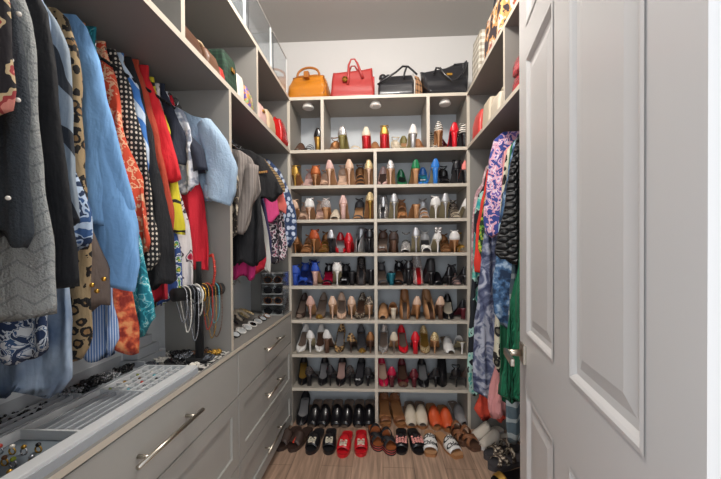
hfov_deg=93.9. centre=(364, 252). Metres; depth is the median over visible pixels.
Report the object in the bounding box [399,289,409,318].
shoe
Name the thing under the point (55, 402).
tray
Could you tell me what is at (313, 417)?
shoe
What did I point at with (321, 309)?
shoe
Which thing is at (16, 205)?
jacket
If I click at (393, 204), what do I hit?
shoe
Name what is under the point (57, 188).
coat
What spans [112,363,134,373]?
necklace
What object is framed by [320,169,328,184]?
shoe
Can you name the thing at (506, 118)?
shelf
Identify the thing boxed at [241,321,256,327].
sunglasses
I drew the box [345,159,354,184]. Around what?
shoe
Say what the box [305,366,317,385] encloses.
shoe
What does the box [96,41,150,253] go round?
blouse
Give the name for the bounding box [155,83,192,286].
blouse
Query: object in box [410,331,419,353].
shoe
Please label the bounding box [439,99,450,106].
puck light
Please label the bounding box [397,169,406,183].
shoe
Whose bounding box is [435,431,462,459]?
shoe
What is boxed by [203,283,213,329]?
necklace
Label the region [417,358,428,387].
shoe
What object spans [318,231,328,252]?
shoe
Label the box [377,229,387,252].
shoe
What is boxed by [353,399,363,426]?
shoe
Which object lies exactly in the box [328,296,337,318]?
shoe
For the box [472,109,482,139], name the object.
handbag
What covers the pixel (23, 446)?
ring
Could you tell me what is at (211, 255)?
necklace
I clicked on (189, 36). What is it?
handbag
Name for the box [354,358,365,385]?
shoe
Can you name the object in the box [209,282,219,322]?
necklace
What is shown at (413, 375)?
shoe
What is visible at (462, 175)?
shoe
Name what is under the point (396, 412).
shoe
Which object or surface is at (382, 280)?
shoe
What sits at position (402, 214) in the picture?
shoe
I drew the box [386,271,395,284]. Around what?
shoe
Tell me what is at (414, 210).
shoe
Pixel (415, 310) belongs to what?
shoe
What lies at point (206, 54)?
handbag
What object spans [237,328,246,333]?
sunglasses
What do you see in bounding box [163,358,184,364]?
necklace
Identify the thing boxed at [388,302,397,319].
shoe
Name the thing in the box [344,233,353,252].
shoe
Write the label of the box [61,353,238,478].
drawer
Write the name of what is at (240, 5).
glass panel
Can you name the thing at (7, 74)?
blouse
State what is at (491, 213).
blouse
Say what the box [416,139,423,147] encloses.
shoe
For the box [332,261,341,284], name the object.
shoe
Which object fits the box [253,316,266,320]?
sunglasses
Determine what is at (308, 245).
shoe
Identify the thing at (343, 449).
shoe
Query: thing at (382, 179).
shoe
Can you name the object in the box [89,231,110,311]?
blouse
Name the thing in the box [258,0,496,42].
ceiling
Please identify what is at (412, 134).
shoe
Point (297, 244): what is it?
shoe
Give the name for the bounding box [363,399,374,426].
shoe
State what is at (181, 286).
necklace
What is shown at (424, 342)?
shoe
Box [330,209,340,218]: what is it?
shoe
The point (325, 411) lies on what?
shoe
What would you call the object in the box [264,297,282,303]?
sunglasses
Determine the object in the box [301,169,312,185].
shoe
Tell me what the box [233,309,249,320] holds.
headband
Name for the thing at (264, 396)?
base cabinet
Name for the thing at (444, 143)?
shoe
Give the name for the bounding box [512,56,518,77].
clutch bag
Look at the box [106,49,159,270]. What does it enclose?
dress
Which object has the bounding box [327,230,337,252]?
shoe
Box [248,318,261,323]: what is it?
sunglasses
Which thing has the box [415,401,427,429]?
shoe
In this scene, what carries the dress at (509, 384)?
hanging from the clothes hanger
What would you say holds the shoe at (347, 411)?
on the floor
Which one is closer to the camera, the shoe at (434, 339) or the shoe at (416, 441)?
the shoe at (416, 441)
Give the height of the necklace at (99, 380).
0.021 m
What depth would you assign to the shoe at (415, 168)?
2.40 m
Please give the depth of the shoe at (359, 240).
2.50 m
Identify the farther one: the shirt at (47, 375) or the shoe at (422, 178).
the shoe at (422, 178)
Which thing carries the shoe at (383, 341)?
on the shelving unit at (399, 112)
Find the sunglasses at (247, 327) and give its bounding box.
[235,324,251,330]
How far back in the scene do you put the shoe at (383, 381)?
2.53 m
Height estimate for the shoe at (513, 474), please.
0.054 m
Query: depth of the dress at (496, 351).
1.70 m
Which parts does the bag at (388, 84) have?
handle, plaid panel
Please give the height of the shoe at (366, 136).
0.170 m
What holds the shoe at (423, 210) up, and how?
on the shelving unit at (399, 112)
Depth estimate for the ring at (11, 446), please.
0.72 m
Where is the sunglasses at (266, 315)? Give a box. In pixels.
[258,313,270,318]
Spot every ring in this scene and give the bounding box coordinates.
[0,455,8,465]
[8,444,15,454]
[9,456,17,467]
[20,444,27,454]
[27,454,34,461]
[34,442,41,452]
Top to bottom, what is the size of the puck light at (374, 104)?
0.034 m
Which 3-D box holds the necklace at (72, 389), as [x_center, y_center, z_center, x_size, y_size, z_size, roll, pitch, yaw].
[-0.847,0.402,0.983,0.065,0.017,0.077,0,1,17]
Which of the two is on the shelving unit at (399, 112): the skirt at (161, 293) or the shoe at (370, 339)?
the shoe at (370, 339)
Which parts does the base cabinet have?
drawer, drawer, handle, handle, handle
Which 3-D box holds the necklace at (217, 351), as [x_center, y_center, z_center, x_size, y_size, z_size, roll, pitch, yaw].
[-0.630,0.417,1.413,0.061,0.020,0.056,0,1,3]
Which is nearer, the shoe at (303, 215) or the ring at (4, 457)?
the ring at (4, 457)
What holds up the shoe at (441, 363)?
on the shelving unit at (399, 112)
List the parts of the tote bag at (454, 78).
handle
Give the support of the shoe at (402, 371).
on the shelving unit at (399, 112)
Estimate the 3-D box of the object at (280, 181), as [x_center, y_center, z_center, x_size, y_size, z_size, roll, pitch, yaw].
[-0.657,-0.467,2.038,0.358,0.282,0.069,0,1,3]
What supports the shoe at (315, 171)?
on the shelving unit at (399, 112)
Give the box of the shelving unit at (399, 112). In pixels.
[287,92,470,428]
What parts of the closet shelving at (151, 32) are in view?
panel, hanging rod, panel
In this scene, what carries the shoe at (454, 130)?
on the shelving unit at (399, 112)
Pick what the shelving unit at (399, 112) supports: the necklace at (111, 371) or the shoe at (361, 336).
the shoe at (361, 336)
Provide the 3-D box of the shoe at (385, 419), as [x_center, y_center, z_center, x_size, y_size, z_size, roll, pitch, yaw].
[0.149,1.166,2.509,0.090,0.160,0.260,0,1,-1]
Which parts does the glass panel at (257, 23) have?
panel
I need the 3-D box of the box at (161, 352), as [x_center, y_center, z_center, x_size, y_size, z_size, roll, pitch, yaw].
[-0.853,0.414,1.309,0.061,0.038,0.160,0,1,3]
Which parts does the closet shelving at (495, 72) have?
panel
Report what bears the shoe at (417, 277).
on the shelving unit at (399, 112)
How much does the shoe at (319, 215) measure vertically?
0.164 m
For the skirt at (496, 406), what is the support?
hanging from the closet shelving at (495, 72)
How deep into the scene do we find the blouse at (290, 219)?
2.21 m
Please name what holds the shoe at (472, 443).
on the floor
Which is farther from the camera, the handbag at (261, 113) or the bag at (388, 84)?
the bag at (388, 84)
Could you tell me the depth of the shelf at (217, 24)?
1.66 m
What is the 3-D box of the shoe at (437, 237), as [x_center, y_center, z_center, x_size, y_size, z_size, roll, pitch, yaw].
[0.514,-0.090,2.490,0.073,0.182,0.217,0,1,-5]
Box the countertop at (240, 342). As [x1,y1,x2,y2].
[42,311,291,478]
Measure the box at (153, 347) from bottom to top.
0.038 m
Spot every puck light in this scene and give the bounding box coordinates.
[302,103,313,110]
[370,101,380,108]
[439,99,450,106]
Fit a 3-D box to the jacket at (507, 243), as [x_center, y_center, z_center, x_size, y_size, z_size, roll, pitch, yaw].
[0.771,-0.249,1.505,0.368,0.610,0.099,0,1,5]
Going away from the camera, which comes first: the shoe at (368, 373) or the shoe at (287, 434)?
the shoe at (287, 434)
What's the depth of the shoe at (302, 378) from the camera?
2.57 m
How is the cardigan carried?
hanging from the clothes hanger
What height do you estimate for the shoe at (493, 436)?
0.101 m
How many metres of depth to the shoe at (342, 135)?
2.43 m
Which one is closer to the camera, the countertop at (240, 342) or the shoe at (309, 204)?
the countertop at (240, 342)
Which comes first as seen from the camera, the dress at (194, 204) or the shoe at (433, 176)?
the dress at (194, 204)
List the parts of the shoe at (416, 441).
flower trim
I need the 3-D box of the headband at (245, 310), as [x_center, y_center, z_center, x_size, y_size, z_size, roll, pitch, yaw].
[-0.775,0.389,2.172,0.086,0.056,0.128,0,1,-2]
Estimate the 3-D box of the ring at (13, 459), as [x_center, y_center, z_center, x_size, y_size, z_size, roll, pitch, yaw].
[-0.709,0.424,0.679,0.016,0.023,0.009,0,1,25]
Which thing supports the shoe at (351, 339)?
on the shelving unit at (399, 112)
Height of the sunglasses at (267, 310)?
0.048 m
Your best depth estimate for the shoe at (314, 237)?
2.45 m
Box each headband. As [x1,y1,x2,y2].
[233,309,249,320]
[238,308,253,317]
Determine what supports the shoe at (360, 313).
on the shelving unit at (399, 112)
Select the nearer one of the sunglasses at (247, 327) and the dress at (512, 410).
the dress at (512, 410)
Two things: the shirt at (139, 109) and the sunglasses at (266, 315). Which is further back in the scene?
the sunglasses at (266, 315)
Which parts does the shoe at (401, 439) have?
flower trim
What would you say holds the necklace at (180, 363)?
on the liner
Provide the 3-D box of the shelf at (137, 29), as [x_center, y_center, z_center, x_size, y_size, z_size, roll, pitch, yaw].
[-0.736,-0.708,1.406,0.302,0.022,2.028,0,1,3]
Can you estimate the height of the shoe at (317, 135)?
0.167 m
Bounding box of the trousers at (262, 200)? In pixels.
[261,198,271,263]
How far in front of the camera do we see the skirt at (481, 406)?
1.99 m
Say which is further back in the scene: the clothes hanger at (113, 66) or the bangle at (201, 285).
the bangle at (201, 285)
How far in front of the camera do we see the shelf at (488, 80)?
1.99 m
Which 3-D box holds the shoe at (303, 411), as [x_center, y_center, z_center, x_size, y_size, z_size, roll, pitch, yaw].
[-0.461,1.168,2.543,0.090,0.162,0.256,0,1,3]
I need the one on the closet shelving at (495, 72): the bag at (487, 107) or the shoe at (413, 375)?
the bag at (487, 107)
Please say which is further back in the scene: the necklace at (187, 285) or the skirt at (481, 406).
the skirt at (481, 406)
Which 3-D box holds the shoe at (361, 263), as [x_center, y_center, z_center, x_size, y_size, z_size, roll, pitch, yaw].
[-0.027,0.136,2.524,0.077,0.206,0.208,0,1,0]
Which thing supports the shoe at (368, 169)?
on the shelving unit at (399, 112)
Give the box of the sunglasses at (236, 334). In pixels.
[234,331,240,337]
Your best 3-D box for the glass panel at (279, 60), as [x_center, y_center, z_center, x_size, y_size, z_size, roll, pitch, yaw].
[-0.691,-1.232,2.236,0.270,0.257,0.301,0,1,3]
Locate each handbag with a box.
[185,26,201,54]
[197,39,219,73]
[243,85,252,109]
[258,102,266,124]
[264,109,275,134]
[273,117,287,145]
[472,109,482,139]
[491,87,502,116]
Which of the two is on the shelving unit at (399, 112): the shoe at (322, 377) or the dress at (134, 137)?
the shoe at (322, 377)
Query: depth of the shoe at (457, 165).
2.39 m
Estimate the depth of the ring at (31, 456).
0.68 m
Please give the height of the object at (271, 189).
0.289 m
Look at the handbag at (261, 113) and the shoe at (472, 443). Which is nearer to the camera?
the handbag at (261, 113)
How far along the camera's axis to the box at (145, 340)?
1.27 m
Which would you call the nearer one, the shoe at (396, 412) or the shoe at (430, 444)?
the shoe at (430, 444)
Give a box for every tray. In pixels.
[0,356,146,437]
[0,365,197,478]
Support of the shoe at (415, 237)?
on the shelving unit at (399, 112)
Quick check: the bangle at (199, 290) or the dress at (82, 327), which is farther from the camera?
the bangle at (199, 290)
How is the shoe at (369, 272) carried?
on the shelving unit at (399, 112)
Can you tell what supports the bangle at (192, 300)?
on the stand
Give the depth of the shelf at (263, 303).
2.28 m
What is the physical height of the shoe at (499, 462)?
0.099 m
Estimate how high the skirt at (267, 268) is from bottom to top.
0.735 m
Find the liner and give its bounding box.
[156,351,228,371]
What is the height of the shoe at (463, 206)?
0.147 m
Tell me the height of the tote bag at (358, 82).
0.290 m
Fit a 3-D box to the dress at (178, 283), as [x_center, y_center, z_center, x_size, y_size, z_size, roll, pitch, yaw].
[-0.783,-0.219,1.253,0.183,0.843,0.076,0,1,3]
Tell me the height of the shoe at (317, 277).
0.175 m
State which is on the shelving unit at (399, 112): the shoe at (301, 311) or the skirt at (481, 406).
the shoe at (301, 311)
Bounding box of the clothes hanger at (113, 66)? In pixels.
[104,46,119,70]
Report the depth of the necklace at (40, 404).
0.85 m
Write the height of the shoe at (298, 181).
0.163 m
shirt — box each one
[0,0,72,398]
[62,13,139,291]
[83,288,119,362]
[184,111,237,205]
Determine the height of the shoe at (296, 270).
0.156 m
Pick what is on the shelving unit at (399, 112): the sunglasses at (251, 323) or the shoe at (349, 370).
the shoe at (349, 370)
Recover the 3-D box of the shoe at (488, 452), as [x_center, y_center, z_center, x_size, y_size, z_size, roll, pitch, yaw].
[0.848,1.196,2.067,0.269,0.099,0.090,-1,1,-17]
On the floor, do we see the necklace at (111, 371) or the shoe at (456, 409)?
the shoe at (456, 409)
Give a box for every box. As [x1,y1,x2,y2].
[123,341,158,359]
[123,348,165,362]
[139,334,151,347]
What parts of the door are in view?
handle lever, handle, panel, panel, panel, panel, panel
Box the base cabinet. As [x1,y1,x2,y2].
[237,314,291,478]
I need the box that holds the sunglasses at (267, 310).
[264,307,282,313]
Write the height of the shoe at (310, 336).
0.166 m
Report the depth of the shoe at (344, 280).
2.56 m
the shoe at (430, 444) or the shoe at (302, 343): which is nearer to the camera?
the shoe at (430, 444)
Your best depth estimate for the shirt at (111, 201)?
0.88 m
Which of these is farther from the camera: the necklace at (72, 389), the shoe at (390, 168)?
the shoe at (390, 168)
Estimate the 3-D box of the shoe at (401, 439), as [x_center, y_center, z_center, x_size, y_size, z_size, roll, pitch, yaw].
[0.239,1.208,2.204,0.090,0.080,0.269,0,1,6]
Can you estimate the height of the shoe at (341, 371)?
0.172 m
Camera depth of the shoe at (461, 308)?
2.40 m
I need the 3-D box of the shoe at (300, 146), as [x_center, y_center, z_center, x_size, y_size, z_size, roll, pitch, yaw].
[-0.483,-0.777,2.539,0.079,0.093,0.221,0,1,4]
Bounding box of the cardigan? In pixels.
[232,149,260,234]
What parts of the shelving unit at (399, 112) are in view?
panel, shelf, shelf, shelf, shelf, shelf, shelf, shelf, shelf, shelf, shelf, shelf, shelf, shelf, shelf, shelf, shelf, panel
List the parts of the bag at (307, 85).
handle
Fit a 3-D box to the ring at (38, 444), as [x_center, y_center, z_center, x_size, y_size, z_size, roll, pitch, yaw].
[-0.707,0.423,0.729,0.016,0.023,0.009,0,1,25]
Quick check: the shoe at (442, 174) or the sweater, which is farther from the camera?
the shoe at (442, 174)
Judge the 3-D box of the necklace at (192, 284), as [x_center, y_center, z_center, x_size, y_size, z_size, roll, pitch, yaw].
[-0.666,0.236,1.315,0.069,0.226,0.020,0,1,23]
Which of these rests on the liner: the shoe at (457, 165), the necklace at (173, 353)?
the necklace at (173, 353)
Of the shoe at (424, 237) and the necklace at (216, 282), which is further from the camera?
the shoe at (424, 237)
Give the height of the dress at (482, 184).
0.769 m
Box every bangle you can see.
[189,286,201,304]
[191,285,203,303]
[201,285,206,301]
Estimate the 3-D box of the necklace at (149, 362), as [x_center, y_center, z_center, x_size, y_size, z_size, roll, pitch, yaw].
[-0.807,0.420,1.269,0.046,0.019,0.061,0,1,5]
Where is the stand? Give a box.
[169,261,224,363]
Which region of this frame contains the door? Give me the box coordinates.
[504,0,720,478]
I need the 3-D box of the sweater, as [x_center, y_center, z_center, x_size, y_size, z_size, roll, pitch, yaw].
[-0.724,-0.210,0.591,0.368,0.659,0.053,0,1,3]
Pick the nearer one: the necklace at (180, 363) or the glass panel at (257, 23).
the necklace at (180, 363)
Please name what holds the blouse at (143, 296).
hanging from the clothes hanger at (102, 59)
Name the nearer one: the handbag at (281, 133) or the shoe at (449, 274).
the handbag at (281, 133)
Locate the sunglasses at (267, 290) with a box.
[264,287,282,293]
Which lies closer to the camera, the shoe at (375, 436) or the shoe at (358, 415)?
the shoe at (375, 436)
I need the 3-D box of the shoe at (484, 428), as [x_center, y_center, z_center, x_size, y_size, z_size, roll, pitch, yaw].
[0.826,1.193,2.278,0.269,0.101,0.091,-1,1,-25]
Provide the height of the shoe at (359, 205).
0.178 m
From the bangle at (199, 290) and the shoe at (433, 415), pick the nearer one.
the bangle at (199, 290)
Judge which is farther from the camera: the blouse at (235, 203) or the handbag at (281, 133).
the handbag at (281, 133)
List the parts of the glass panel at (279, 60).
panel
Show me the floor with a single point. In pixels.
(284, 464)
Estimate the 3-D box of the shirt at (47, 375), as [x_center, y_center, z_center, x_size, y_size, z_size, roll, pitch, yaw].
[-0.758,-0.153,0.717,0.285,0.927,0.066,0,1,3]
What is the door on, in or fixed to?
in the wall
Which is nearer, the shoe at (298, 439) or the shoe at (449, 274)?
the shoe at (298, 439)
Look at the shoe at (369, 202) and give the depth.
2.45 m
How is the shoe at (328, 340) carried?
on the shelving unit at (399, 112)
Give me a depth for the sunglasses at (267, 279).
2.27 m
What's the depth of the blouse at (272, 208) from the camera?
1.96 m
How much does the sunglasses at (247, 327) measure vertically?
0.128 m
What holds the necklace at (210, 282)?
hanging from the stand
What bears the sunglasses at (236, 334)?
on the countertop at (240, 342)
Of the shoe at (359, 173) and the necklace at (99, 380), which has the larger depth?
the shoe at (359, 173)
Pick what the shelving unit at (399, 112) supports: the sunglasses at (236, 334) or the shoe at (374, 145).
the shoe at (374, 145)
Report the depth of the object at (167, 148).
1.22 m
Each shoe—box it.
[276,426,301,451]
[288,426,312,452]
[292,165,303,185]
[292,199,299,219]
[293,236,303,252]
[293,264,300,284]
[294,143,306,149]
[295,293,307,318]
[296,324,309,352]
[296,391,309,425]
[298,202,308,219]
[298,262,308,284]
[298,357,307,384]
[300,234,312,252]
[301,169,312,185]
[304,259,317,284]
[305,198,315,219]
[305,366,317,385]
[305,428,323,454]
[306,296,316,318]
[306,330,316,351]
[307,399,322,426]
[309,229,321,252]
[311,165,320,185]
[311,261,322,284]
[314,128,320,149]
[315,200,325,219]
[315,292,327,318]
[315,324,324,351]
[317,399,332,426]
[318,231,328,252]
[318,357,328,385]
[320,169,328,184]
[322,207,331,218]
[322,263,332,284]
[322,428,336,454]
[323,329,334,352]
[325,160,337,184]
[326,365,335,385]
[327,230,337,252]
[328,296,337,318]
[329,137,339,148]
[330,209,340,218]
[330,399,342,426]
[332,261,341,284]
[334,324,345,352]
[335,232,345,252]
[336,358,346,385]
[336,430,352,458]
[337,165,347,184]
[337,292,346,318]
[338,126,349,148]
[339,195,349,218]
[339,263,350,284]
[340,399,353,426]
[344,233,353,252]
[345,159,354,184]
[346,365,354,385]
[347,296,356,318]
[347,333,356,352]
[348,271,356,284]
[353,198,364,218]
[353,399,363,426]
[354,227,364,252]
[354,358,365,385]
[354,430,367,457]
[355,164,364,184]
[355,292,365,318]
[356,256,365,284]
[357,324,366,352]
[362,127,370,148]
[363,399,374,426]
[364,160,372,184]
[364,192,373,218]
[364,228,373,252]
[364,296,373,318]
[364,366,374,385]
[366,269,373,284]
[366,332,374,352]
[368,423,383,451]
[371,142,379,148]
[377,166,386,183]
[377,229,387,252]
[378,195,387,218]
[378,261,387,284]
[378,302,387,318]
[378,324,387,352]
[378,358,388,386]
[378,426,396,455]
[379,392,391,427]
[380,125,389,147]
[386,160,395,183]
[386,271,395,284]
[387,366,396,386]
[388,193,397,218]
[388,230,398,252]
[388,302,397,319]
[389,332,397,352]
[389,392,405,427]
[391,137,400,147]
[394,260,403,284]
[395,428,408,454]
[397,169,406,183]
[397,199,407,218]
[397,325,407,352]
[398,358,407,386]
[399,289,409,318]
[400,136,409,147]
[400,232,410,251]
[403,259,413,284]
[404,401,416,427]
[406,124,416,147]
[407,428,423,454]
[408,159,419,183]
[408,204,420,217]
[408,368,418,387]
[410,227,419,252]
[410,296,420,318]
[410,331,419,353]
[413,267,423,284]
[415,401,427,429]
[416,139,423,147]
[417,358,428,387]
[418,167,427,183]
[418,198,429,217]
[419,325,429,353]
[420,231,430,251]
[421,289,434,318]
[422,258,435,284]
[423,430,437,457]
[426,403,441,430]
[428,158,439,183]
[428,367,439,386]
[429,196,440,217]
[429,332,439,352]
[430,132,437,146]
[430,227,441,251]
[433,121,442,146]
[434,272,442,284]
[434,296,444,319]
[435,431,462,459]
[437,359,446,386]
[437,405,453,432]
[438,166,449,183]
[438,193,449,217]
[439,138,449,146]
[439,233,450,251]
[440,336,454,353]
[442,267,453,284]
[443,294,453,318]
[447,122,458,146]
[447,264,461,284]
[447,400,466,425]
[448,200,460,217]
[448,420,466,446]
[449,230,459,251]
[449,364,460,386]
[450,160,461,182]
[453,299,465,319]
[453,335,465,353]
[454,424,480,451]
[455,266,465,284]
[456,232,465,251]
[457,123,465,146]
[457,198,465,217]
[457,369,466,387]
[458,161,465,182]
[472,421,503,441]
[479,428,506,450]
[483,438,519,460]
[488,447,519,471]
[491,468,519,478]
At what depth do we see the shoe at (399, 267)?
2.52 m
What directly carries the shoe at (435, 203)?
on the shelving unit at (399, 112)
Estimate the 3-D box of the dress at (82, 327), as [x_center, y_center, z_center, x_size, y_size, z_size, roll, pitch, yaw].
[-0.784,-0.165,0.829,0.223,0.862,0.056,0,1,3]
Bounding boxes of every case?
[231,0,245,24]
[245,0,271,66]
[261,271,289,314]
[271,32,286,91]
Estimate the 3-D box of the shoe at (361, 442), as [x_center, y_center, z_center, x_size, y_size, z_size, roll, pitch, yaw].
[-0.024,1.207,2.186,0.090,0.085,0.269,0,1,0]
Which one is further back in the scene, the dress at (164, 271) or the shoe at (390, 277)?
the shoe at (390, 277)
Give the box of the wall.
[279,35,477,94]
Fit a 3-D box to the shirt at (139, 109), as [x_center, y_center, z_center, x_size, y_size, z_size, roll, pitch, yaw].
[-0.798,-0.444,1.122,0.168,0.434,0.076,0,1,3]
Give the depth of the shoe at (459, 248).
2.45 m
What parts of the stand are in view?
post, post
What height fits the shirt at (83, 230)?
0.592 m
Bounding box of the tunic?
[83,22,139,354]
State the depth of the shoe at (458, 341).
2.49 m
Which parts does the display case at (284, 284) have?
panel, panel, panel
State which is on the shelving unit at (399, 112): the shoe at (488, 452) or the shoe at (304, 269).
the shoe at (304, 269)
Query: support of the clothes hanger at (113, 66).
hanging from the closet shelving at (151, 32)
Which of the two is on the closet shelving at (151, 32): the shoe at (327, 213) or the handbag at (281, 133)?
the handbag at (281, 133)
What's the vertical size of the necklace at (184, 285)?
0.185 m
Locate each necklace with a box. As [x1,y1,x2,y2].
[0,401,47,423]
[59,383,86,396]
[68,383,98,392]
[76,373,113,389]
[93,370,121,379]
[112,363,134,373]
[145,360,158,364]
[153,356,170,363]
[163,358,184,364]
[169,349,191,355]
[174,351,193,358]
[174,361,188,364]
[176,286,187,323]
[180,285,191,332]
[184,285,195,326]
[188,284,199,340]
[189,361,199,366]
[192,284,202,315]
[202,283,209,315]
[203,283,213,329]
[203,354,214,359]
[205,282,216,338]
[207,348,221,354]
[209,253,215,285]
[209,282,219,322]
[211,282,222,336]
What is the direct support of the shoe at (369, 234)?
on the shelving unit at (399, 112)
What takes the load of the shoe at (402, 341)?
on the shelving unit at (399, 112)
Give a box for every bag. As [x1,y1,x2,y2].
[207,49,236,92]
[219,67,224,79]
[236,73,243,99]
[288,67,330,96]
[331,58,374,95]
[377,65,422,94]
[420,60,467,92]
[472,29,485,81]
[482,96,495,127]
[484,0,515,58]
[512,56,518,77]
[512,74,518,91]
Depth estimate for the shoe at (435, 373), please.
2.41 m
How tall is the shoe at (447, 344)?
0.105 m
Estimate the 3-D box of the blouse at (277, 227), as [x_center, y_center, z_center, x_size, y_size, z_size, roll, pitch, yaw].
[-0.663,-0.273,2.154,0.333,0.698,0.088,0,1,3]
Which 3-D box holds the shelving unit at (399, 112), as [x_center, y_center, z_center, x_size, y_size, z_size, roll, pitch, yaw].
[0.102,0.067,2.557,1.288,2.357,0.340,0,1,3]
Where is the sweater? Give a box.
[0,0,56,321]
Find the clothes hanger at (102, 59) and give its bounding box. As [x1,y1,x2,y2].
[95,40,110,64]
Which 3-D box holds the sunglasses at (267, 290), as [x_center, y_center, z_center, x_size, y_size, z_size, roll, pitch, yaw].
[-0.617,0.256,2.334,0.139,0.048,0.134,0,1,3]
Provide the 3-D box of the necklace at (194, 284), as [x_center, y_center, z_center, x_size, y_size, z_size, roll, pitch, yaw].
[-0.660,0.192,1.328,0.068,0.137,0.013,0,1,23]
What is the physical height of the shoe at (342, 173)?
0.188 m
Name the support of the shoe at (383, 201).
on the shelving unit at (399, 112)
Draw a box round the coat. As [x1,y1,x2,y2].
[25,0,79,288]
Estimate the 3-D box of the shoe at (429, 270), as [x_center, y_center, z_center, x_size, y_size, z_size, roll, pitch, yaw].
[0.473,0.139,2.497,0.076,0.194,0.211,0,1,-3]
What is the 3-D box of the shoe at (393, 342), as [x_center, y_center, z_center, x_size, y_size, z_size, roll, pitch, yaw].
[0.215,0.650,2.522,0.075,0.156,0.209,0,1,3]
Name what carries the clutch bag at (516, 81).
on the closet shelving at (495, 72)
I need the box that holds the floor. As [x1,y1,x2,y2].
[261,405,519,478]
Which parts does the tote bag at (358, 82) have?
handle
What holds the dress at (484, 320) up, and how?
hanging from the clothes hanger
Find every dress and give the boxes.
[47,7,92,361]
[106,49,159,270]
[124,56,176,290]
[169,95,208,270]
[233,195,265,266]
[467,168,487,396]
[471,165,488,269]
[473,230,497,398]
[493,146,510,372]
[498,240,519,403]
[506,138,519,444]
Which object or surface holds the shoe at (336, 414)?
on the floor
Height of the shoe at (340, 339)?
0.171 m
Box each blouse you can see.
[0,0,15,114]
[0,315,48,365]
[45,5,79,225]
[86,26,155,336]
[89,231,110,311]
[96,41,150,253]
[132,59,174,229]
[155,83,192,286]
[166,91,207,194]
[232,175,238,236]
[264,158,296,247]
[264,198,279,222]
[269,211,287,263]
[277,194,286,213]
[483,131,518,237]
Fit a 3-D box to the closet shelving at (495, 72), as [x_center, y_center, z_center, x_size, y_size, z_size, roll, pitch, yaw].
[0.817,0.074,1.347,0.301,2.357,2.050,0,1,3]
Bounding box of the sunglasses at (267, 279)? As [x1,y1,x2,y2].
[263,276,282,282]
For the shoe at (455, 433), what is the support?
on the floor
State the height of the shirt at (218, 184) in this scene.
0.420 m
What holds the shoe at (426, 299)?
on the shelving unit at (399, 112)
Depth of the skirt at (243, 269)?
1.72 m
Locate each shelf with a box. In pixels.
[43,0,289,153]
[185,0,289,100]
[262,281,282,283]
[262,301,282,304]
[467,0,518,94]
[467,84,518,149]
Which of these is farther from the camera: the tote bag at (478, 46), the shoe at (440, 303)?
the shoe at (440, 303)
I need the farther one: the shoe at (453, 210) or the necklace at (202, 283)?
the shoe at (453, 210)
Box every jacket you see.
[0,0,34,247]
[495,135,519,264]
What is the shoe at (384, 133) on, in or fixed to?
on the shelving unit at (399, 112)
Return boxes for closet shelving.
[0,0,289,403]
[467,0,519,441]
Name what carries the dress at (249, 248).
hanging from the clothes hanger
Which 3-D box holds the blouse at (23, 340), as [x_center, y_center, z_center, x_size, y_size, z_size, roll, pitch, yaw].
[-0.750,-0.188,0.638,0.310,0.794,0.062,0,1,3]
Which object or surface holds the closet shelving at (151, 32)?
on the floor
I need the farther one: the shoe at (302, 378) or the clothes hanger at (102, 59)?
the shoe at (302, 378)
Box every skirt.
[151,284,167,304]
[233,262,255,280]
[255,247,265,273]
[257,206,270,273]
[474,394,505,422]
[488,145,510,418]
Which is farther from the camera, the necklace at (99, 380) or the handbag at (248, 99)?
the handbag at (248, 99)

